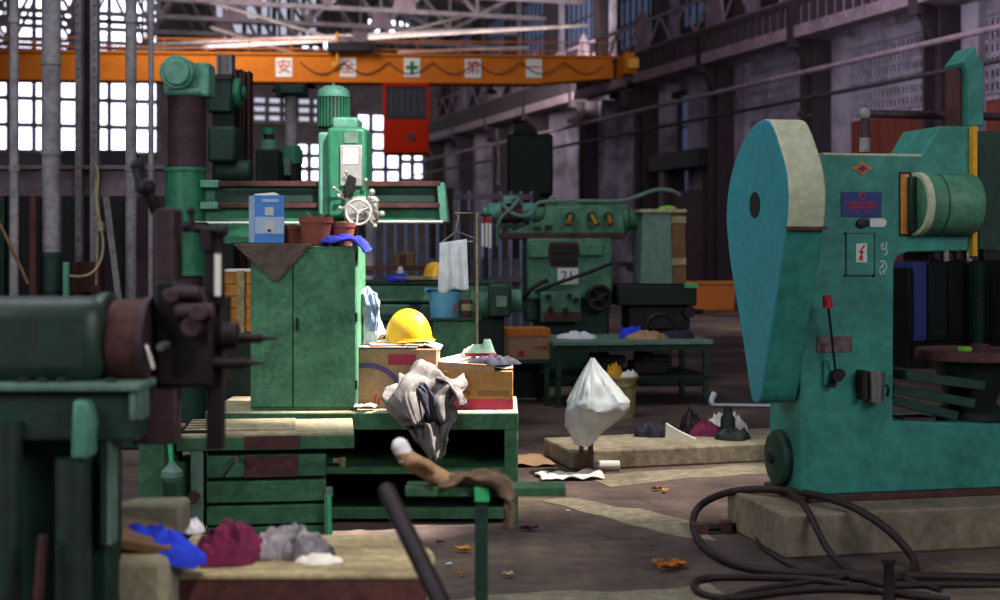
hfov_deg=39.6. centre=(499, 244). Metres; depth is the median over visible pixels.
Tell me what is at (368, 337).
bundle
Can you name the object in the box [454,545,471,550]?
dry leaf
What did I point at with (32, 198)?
pipe
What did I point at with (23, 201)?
tall cabinet
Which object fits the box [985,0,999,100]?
vent panel
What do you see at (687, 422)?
rag
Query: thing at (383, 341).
folder
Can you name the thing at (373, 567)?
wooden table
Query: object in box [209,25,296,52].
rod
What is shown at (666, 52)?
beam
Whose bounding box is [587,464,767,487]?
floor strip
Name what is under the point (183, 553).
garment
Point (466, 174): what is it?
steel column
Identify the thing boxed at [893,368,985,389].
steel plate
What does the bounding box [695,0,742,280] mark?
steel column
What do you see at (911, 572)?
hose
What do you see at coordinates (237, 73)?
post
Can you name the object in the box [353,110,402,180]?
window
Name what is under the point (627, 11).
window
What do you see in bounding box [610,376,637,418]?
paint bucket
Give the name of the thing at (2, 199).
tall cabinet
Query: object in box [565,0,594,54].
window
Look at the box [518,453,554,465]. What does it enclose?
scrap
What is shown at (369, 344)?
folder
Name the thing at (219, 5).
rod
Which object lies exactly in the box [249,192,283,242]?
carton
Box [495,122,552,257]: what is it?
tall cabinet
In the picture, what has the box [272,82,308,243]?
drill
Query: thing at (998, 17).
cavity
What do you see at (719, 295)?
bin
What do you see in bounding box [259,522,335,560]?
garment
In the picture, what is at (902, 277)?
locker
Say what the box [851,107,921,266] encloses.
wall panel
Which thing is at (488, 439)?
bench
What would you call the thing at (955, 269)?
locker
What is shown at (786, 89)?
vent panel
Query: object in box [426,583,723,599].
floor strip
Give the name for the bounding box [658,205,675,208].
rag
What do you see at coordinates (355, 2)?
roof truss
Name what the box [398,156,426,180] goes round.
window
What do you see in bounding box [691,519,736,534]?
pipe fitting
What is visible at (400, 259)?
box
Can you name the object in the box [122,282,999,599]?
floor
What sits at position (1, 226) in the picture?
plank
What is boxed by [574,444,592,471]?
post
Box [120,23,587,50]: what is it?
rod
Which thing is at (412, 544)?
rod
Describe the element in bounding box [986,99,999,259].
wall panel
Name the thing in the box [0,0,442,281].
wall
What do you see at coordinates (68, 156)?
tall cabinet
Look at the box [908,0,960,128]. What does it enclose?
steel column
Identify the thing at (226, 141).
housing
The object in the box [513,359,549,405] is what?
stand
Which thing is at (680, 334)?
rag
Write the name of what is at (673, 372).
shelf
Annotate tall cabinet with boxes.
[0,197,5,295]
[6,197,41,295]
[62,150,74,295]
[100,150,138,298]
[137,197,163,298]
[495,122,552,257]
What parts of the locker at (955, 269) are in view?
door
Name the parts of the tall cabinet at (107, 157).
door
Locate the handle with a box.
[139,423,185,497]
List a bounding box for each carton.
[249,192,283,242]
[504,326,549,359]
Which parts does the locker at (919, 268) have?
door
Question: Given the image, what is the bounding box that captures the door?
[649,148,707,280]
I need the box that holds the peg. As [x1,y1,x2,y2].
[882,557,895,599]
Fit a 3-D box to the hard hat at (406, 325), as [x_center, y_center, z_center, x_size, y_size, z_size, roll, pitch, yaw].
[-0.545,0.474,8.058,0.352,0.212,0.260,0,0,38]
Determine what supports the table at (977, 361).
on the press
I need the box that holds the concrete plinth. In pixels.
[728,493,999,557]
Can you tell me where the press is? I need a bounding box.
[727,47,999,502]
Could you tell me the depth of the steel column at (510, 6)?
51.75 m
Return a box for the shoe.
[465,339,495,356]
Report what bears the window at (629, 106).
in the wall at (616, 155)
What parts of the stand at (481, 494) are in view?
leg, arm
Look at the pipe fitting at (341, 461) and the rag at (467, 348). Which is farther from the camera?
the rag at (467, 348)
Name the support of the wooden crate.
on the floor
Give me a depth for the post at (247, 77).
13.62 m
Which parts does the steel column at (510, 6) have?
post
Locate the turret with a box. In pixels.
[131,159,275,449]
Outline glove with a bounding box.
[392,438,455,485]
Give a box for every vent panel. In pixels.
[749,52,799,131]
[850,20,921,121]
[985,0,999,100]
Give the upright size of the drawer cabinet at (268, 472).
0.652 m
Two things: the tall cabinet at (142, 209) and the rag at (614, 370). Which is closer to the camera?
the rag at (614, 370)
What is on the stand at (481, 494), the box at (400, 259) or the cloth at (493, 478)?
the cloth at (493, 478)
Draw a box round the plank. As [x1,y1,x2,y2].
[103,196,121,298]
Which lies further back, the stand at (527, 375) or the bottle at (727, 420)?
the stand at (527, 375)
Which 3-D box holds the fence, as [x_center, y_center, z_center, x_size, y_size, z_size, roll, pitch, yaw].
[-0.746,0.351,20.506,2.671,2.397,0.130,0,0,-6]
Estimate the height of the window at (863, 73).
1.800 m
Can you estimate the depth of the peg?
6.04 m
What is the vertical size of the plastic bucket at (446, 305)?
0.220 m
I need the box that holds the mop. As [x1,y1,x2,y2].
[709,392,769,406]
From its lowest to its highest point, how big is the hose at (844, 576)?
0.024 m
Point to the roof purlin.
(376, 2)
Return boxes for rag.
[182,517,204,533]
[295,553,342,565]
[361,290,378,331]
[386,273,410,280]
[460,344,475,357]
[557,331,595,338]
[607,362,622,376]
[619,325,641,338]
[620,369,638,377]
[624,330,668,339]
[634,421,665,436]
[657,419,679,430]
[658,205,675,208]
[661,329,694,338]
[682,419,719,435]
[714,427,750,440]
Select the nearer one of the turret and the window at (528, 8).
the turret
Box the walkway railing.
[429,0,788,120]
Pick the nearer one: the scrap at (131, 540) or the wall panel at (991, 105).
the scrap at (131, 540)
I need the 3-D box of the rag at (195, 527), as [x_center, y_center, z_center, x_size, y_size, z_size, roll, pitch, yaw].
[-1.025,0.934,4.644,0.078,0.048,0.072,0,0,0]
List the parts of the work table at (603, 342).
leg, leg, leg, leg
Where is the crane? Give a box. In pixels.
[0,31,638,98]
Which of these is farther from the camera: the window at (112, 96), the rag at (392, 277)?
the window at (112, 96)
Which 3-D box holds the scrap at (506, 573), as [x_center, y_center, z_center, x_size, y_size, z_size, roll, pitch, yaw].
[0.037,1.528,6.465,0.047,0.020,0.046,0,0,39]
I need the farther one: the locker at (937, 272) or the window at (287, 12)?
the window at (287, 12)
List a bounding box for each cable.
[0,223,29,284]
[69,162,104,284]
[755,493,799,568]
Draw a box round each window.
[0,0,159,156]
[211,0,319,46]
[253,93,316,125]
[297,42,326,49]
[297,140,317,180]
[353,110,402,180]
[363,12,430,38]
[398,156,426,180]
[454,34,471,110]
[485,11,505,99]
[522,2,545,87]
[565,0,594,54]
[567,116,578,122]
[616,0,653,55]
[619,102,635,266]
[671,89,687,189]
[680,0,727,34]
[760,0,778,6]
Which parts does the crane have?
sign plate, walkway rail, sign plate, trolley frame, hoist motor, sign plate, sign plate, sign plate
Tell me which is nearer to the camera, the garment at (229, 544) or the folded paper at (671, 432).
the garment at (229, 544)
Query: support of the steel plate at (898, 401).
on the press
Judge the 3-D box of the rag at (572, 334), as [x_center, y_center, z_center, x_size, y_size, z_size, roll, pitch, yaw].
[0.750,0.871,13.541,0.400,0.077,0.265,0,0,-8]
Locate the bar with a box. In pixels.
[892,414,935,420]
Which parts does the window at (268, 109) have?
pane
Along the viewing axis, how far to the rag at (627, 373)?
12.46 m
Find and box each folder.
[368,343,405,346]
[376,339,412,343]
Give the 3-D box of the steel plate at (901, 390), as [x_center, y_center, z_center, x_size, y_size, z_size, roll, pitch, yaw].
[2.283,0.804,7.472,0.483,0.135,0.220,0,0,-12]
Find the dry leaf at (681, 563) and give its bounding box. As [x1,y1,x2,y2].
[669,558,685,567]
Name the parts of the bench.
panel, rail, panel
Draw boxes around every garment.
[128,523,206,568]
[196,519,262,566]
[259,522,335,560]
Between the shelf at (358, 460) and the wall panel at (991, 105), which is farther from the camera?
the wall panel at (991, 105)
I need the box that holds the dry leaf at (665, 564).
[657,561,678,569]
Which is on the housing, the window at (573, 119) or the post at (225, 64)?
the post at (225, 64)
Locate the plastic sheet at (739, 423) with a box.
[709,411,747,431]
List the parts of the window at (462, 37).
pane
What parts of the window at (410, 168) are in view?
pane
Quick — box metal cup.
[868,371,889,402]
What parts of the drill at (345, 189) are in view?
elevating motor, clamp plate, arm, motor, ball lever, ball lever, white plate, control panel, gear plate, ball lever, ball lever, ball lever, ball lever, ball lever, arm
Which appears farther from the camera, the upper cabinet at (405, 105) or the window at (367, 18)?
the window at (367, 18)
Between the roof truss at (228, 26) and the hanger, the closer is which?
the hanger
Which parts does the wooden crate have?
lid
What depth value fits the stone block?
4.15 m
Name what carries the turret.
attached to the foreground lathe
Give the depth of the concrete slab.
9.81 m
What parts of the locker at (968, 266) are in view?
door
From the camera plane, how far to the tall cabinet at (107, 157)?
15.97 m
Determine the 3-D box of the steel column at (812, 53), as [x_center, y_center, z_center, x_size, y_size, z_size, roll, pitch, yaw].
[6.835,-3.950,30.293,1.150,11.000,0.560,0,0,-18]
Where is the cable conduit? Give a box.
[414,58,999,175]
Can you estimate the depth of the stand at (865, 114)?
7.88 m
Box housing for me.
[207,74,253,268]
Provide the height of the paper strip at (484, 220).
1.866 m
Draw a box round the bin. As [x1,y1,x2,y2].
[686,280,735,310]
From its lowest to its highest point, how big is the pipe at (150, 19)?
4.053 m
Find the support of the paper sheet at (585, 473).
on the floor
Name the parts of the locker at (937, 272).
door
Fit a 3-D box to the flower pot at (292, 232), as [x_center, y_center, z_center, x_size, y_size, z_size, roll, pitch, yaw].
[-1.208,-0.059,8.064,0.142,0.130,0.142,0,0,0]
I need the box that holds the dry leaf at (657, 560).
[652,558,663,564]
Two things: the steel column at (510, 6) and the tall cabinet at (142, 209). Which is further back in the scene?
the steel column at (510, 6)
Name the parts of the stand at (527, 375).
panel, leg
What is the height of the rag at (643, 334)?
0.086 m
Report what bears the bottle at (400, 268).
on the machine at (497, 300)
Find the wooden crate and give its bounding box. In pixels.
[225,269,250,399]
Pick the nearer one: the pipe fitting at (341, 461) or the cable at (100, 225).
the pipe fitting at (341, 461)
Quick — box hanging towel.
[438,239,468,293]
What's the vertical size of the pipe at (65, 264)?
1.401 m
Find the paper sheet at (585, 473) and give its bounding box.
[535,468,604,479]
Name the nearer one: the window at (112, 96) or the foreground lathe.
the foreground lathe
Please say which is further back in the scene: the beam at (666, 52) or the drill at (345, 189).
the beam at (666, 52)
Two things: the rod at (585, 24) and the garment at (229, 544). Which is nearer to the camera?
the garment at (229, 544)
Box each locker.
[893,267,912,368]
[895,262,926,367]
[925,262,947,367]
[946,262,963,344]
[962,262,989,344]
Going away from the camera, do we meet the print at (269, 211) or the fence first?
the print at (269, 211)
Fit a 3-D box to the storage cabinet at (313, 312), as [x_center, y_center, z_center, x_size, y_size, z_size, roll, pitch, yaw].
[-1.102,0.468,8.044,0.605,0.924,0.520,0,0,0]
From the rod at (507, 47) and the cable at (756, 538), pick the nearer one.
the cable at (756, 538)
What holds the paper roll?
on the floor
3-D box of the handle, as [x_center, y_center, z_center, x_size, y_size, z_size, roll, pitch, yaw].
[-1.626,1.204,6.834,0.240,0.631,0.572,0,0,0]
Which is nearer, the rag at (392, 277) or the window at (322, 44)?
the rag at (392, 277)
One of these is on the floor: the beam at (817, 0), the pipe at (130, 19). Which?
the pipe at (130, 19)
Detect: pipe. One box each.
[8,0,19,295]
[29,195,36,295]
[39,0,63,295]
[63,262,68,295]
[124,0,137,298]
[147,0,154,296]
[414,24,999,163]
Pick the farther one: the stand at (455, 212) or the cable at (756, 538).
the stand at (455, 212)
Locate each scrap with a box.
[121,516,174,553]
[354,403,376,407]
[501,571,514,575]
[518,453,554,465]
[520,524,537,528]
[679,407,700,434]
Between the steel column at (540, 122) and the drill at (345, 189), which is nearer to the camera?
the drill at (345, 189)
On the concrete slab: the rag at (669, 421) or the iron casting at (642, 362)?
the rag at (669, 421)
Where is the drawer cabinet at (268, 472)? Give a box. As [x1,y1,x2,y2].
[176,418,353,538]
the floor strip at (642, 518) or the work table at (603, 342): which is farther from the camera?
the work table at (603, 342)
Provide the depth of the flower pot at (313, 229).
7.83 m
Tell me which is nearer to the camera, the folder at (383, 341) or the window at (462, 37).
the folder at (383, 341)
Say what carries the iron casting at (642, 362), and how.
on the work table at (603, 342)
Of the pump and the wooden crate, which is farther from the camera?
the pump
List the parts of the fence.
post, post, rail, panel, post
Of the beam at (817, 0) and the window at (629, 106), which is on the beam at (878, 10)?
the beam at (817, 0)
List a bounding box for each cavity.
[875,36,921,109]
[993,17,998,89]
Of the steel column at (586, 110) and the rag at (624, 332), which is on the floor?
the steel column at (586, 110)
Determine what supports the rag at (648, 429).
on the concrete slab
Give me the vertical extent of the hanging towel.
0.380 m
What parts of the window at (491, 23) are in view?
pane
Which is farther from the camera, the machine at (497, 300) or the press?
the machine at (497, 300)
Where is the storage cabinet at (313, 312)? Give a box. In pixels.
[251,246,365,409]
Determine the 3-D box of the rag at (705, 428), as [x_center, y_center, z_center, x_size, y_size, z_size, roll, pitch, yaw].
[1.514,1.352,10.345,0.348,0.120,0.205,0,0,0]
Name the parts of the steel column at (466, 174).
post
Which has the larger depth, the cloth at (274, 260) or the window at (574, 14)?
the window at (574, 14)
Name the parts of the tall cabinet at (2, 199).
door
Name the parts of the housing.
housing lid, cross motor, motor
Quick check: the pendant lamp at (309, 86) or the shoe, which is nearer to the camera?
the shoe
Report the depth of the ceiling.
57.85 m
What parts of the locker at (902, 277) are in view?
door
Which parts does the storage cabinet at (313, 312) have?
door, door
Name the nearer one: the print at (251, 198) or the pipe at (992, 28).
the print at (251, 198)
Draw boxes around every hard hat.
[385,309,434,343]
[423,262,438,275]
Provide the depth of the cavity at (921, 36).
28.32 m
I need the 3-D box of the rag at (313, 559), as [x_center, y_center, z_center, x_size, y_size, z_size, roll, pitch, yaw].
[-0.583,1.002,4.463,0.125,0.032,0.121,0,0,44]
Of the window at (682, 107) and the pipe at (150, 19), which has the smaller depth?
the pipe at (150, 19)
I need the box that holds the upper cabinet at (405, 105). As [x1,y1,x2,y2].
[383,83,428,155]
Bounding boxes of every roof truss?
[0,0,441,53]
[0,0,464,53]
[0,0,489,47]
[0,0,517,35]
[139,0,545,20]
[503,0,585,4]
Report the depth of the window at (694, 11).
37.34 m
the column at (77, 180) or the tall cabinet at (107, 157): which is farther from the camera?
the tall cabinet at (107, 157)
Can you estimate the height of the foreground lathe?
1.409 m
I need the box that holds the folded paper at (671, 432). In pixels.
[665,423,695,438]
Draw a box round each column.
[0,0,167,295]
[429,35,449,258]
[450,18,479,257]
[483,1,514,257]
[522,3,556,203]
[568,0,605,203]
[625,0,666,209]
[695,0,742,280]
[786,4,830,152]
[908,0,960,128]
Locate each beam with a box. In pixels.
[429,0,877,133]
[429,0,951,142]
[652,0,872,67]
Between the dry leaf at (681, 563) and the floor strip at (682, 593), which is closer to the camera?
the floor strip at (682, 593)
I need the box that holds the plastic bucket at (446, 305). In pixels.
[424,287,462,317]
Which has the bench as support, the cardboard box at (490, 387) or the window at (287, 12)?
the cardboard box at (490, 387)
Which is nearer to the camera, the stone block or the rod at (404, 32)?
the stone block
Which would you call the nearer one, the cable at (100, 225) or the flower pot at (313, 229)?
the flower pot at (313, 229)
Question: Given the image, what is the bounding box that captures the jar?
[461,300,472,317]
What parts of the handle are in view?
stem, knob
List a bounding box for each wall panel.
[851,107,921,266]
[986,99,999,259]
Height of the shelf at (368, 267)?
0.040 m
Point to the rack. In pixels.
(370, 267)
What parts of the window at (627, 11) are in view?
pane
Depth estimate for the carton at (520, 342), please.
13.34 m
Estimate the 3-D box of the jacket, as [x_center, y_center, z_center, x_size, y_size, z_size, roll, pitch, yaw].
[-0.415,0.916,7.744,0.502,0.552,0.305,0,0,-12]
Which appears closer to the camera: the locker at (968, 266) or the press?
the press
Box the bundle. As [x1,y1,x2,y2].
[361,285,385,345]
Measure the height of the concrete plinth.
0.217 m
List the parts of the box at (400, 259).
label panel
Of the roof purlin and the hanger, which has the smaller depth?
the hanger
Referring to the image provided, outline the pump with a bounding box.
[256,127,282,243]
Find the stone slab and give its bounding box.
[122,497,189,532]
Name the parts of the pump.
motor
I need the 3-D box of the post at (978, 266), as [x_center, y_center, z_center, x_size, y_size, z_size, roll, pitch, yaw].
[5.959,0.838,17.306,0.170,1.424,0.200,0,0,-12]
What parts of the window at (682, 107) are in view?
frame, pane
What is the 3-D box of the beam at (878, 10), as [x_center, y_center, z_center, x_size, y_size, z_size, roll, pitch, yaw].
[3.118,-4.600,40.855,0.452,0.260,44.000,0,0,-18]
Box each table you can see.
[179,535,434,599]
[542,334,712,407]
[914,343,999,421]
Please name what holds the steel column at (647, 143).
on the floor
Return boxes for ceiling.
[366,0,500,27]
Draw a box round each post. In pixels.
[216,54,234,75]
[234,69,243,268]
[242,71,252,268]
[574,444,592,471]
[974,262,982,343]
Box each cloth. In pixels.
[234,243,311,281]
[320,234,371,252]
[438,468,515,529]
[467,354,520,364]
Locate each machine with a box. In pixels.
[366,276,548,356]
[483,187,702,386]
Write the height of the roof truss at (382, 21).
6.143 m
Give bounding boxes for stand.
[405,481,565,599]
[429,315,481,358]
[455,212,477,343]
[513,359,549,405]
[859,108,999,152]
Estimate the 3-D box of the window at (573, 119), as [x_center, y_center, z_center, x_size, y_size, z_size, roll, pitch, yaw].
[2.689,-1.775,45.099,0.200,4.850,2.465,0,0,-18]
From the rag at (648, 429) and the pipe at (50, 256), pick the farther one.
the pipe at (50, 256)
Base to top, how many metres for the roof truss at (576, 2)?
6.143 m
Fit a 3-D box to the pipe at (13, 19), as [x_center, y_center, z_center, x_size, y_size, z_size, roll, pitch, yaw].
[-4.269,-0.520,12.200,0.100,4.141,0.100,0,0,0]
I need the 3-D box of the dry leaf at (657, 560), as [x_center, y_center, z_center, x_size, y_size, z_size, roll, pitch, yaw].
[0.763,1.525,6.707,0.058,0.029,0.091,0,0,21]
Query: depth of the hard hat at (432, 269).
11.62 m
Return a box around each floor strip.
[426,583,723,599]
[541,498,714,540]
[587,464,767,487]
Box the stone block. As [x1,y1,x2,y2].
[119,549,185,599]
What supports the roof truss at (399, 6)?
attached to the ceiling
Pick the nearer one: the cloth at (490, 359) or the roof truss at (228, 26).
the cloth at (490, 359)
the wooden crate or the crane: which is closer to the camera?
the wooden crate
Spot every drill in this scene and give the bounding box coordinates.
[122,55,449,449]
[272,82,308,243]
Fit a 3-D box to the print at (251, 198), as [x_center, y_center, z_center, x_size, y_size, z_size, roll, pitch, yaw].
[-1.424,-0.147,7.961,0.002,0.266,0.122,0,0,-24]
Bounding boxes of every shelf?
[326,448,504,473]
[332,491,503,505]
[366,265,470,270]
[542,367,708,380]
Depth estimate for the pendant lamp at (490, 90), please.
39.75 m
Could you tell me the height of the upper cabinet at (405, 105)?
2.277 m
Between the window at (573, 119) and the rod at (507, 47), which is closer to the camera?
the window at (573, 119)
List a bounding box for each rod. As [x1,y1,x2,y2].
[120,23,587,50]
[154,25,563,45]
[199,0,325,34]
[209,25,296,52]
[368,17,462,41]
[378,482,450,599]
[397,46,528,53]
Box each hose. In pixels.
[689,485,999,582]
[691,574,950,599]
[719,574,941,599]
[774,490,999,588]
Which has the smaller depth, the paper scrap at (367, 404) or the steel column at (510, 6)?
the paper scrap at (367, 404)
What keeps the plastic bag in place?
hanging from the post at (590, 448)
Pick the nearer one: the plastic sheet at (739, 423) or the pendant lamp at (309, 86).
the plastic sheet at (739, 423)
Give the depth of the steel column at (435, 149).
60.43 m
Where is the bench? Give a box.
[205,396,517,522]
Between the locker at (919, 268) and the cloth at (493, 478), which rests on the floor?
the locker at (919, 268)
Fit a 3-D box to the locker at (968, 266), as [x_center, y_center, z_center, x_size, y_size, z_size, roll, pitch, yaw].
[6.035,0.883,17.823,0.266,1.334,0.520,0,0,-12]
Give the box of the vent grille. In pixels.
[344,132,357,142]
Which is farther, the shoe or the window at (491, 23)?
the window at (491, 23)
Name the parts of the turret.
finial lever, plate, upright plate, cross handle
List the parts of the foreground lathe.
wooden handle, apron lever, feed rail, bed plate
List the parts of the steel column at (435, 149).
post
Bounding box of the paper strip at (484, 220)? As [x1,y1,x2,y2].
[480,214,491,278]
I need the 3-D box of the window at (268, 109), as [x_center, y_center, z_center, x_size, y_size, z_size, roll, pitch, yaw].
[-9.087,-5.822,59.880,3.372,1.308,0.250,0,0,-18]
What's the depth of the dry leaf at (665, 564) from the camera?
6.59 m
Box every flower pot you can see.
[283,224,301,243]
[299,212,332,245]
[330,221,355,245]
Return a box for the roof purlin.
[371,0,383,5]
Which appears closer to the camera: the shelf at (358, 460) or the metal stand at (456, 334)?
the shelf at (358, 460)
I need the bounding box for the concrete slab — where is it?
[544,428,769,470]
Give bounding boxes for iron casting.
[583,352,625,372]
[627,351,669,373]
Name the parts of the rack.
post, post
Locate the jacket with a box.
[381,359,467,460]
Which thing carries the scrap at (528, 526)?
on the floor
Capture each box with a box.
[359,341,442,407]
[394,253,414,265]
[437,354,512,409]
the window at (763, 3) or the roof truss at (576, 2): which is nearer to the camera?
the window at (763, 3)
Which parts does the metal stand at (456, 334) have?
panel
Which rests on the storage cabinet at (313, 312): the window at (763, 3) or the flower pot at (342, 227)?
the flower pot at (342, 227)
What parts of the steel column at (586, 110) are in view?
post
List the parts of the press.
lever knob, data plate, lever, access door, name plate, plate, plate, frame, slide post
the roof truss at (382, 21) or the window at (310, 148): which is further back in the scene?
the window at (310, 148)
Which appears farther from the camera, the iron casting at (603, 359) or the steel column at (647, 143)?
the steel column at (647, 143)
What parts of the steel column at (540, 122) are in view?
post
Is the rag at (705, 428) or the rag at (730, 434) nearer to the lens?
the rag at (730, 434)
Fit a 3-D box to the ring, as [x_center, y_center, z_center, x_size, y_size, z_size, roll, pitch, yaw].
[1.612,0.786,13.925,0.395,0.240,0.058,0,0,-5]
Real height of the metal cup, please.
0.156 m
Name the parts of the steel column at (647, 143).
post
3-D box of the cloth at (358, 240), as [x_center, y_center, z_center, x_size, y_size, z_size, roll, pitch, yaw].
[-0.883,-0.007,7.823,0.293,0.111,0.166,0,0,14]
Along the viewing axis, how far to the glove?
4.90 m
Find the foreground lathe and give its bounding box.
[0,292,170,599]
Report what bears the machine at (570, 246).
on the floor
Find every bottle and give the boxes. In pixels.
[397,266,403,273]
[720,406,734,429]
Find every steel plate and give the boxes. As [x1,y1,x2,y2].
[892,395,958,420]
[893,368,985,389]
[893,384,975,407]
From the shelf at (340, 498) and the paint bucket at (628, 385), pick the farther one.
the paint bucket at (628, 385)
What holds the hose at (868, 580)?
on the floor
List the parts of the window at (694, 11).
pane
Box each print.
[249,196,253,242]
[265,207,273,232]
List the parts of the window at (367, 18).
pane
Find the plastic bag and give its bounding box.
[564,357,630,446]
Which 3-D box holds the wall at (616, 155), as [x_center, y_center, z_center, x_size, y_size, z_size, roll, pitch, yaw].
[3.605,-4.450,42.792,0.850,12.000,47.399,0,0,-18]
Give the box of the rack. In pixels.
[366,210,470,278]
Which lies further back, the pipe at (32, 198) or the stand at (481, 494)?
the pipe at (32, 198)
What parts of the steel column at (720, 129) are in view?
post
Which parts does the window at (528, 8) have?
pane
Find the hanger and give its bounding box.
[441,214,473,242]
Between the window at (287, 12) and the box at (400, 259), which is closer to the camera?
the box at (400, 259)
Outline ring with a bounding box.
[642,311,679,330]
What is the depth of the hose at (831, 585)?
6.17 m
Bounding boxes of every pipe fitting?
[333,457,345,466]
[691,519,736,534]
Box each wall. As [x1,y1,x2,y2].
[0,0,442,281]
[443,0,991,307]
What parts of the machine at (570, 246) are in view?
oil plate, legend plate, lever handle, lever handle, lever handle, head lid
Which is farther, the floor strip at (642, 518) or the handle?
the floor strip at (642, 518)
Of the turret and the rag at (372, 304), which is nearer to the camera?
the turret
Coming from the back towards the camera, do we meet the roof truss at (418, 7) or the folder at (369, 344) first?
the roof truss at (418, 7)
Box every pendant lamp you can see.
[306,84,316,88]
[484,85,497,93]
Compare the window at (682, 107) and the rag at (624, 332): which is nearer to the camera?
the rag at (624, 332)
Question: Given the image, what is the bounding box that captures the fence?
[359,187,539,326]
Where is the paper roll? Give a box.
[593,460,619,470]
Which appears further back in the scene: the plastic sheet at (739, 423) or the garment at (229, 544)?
the plastic sheet at (739, 423)
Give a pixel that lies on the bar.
(921, 417)
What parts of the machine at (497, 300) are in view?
leg, leg, motor, leg, square plate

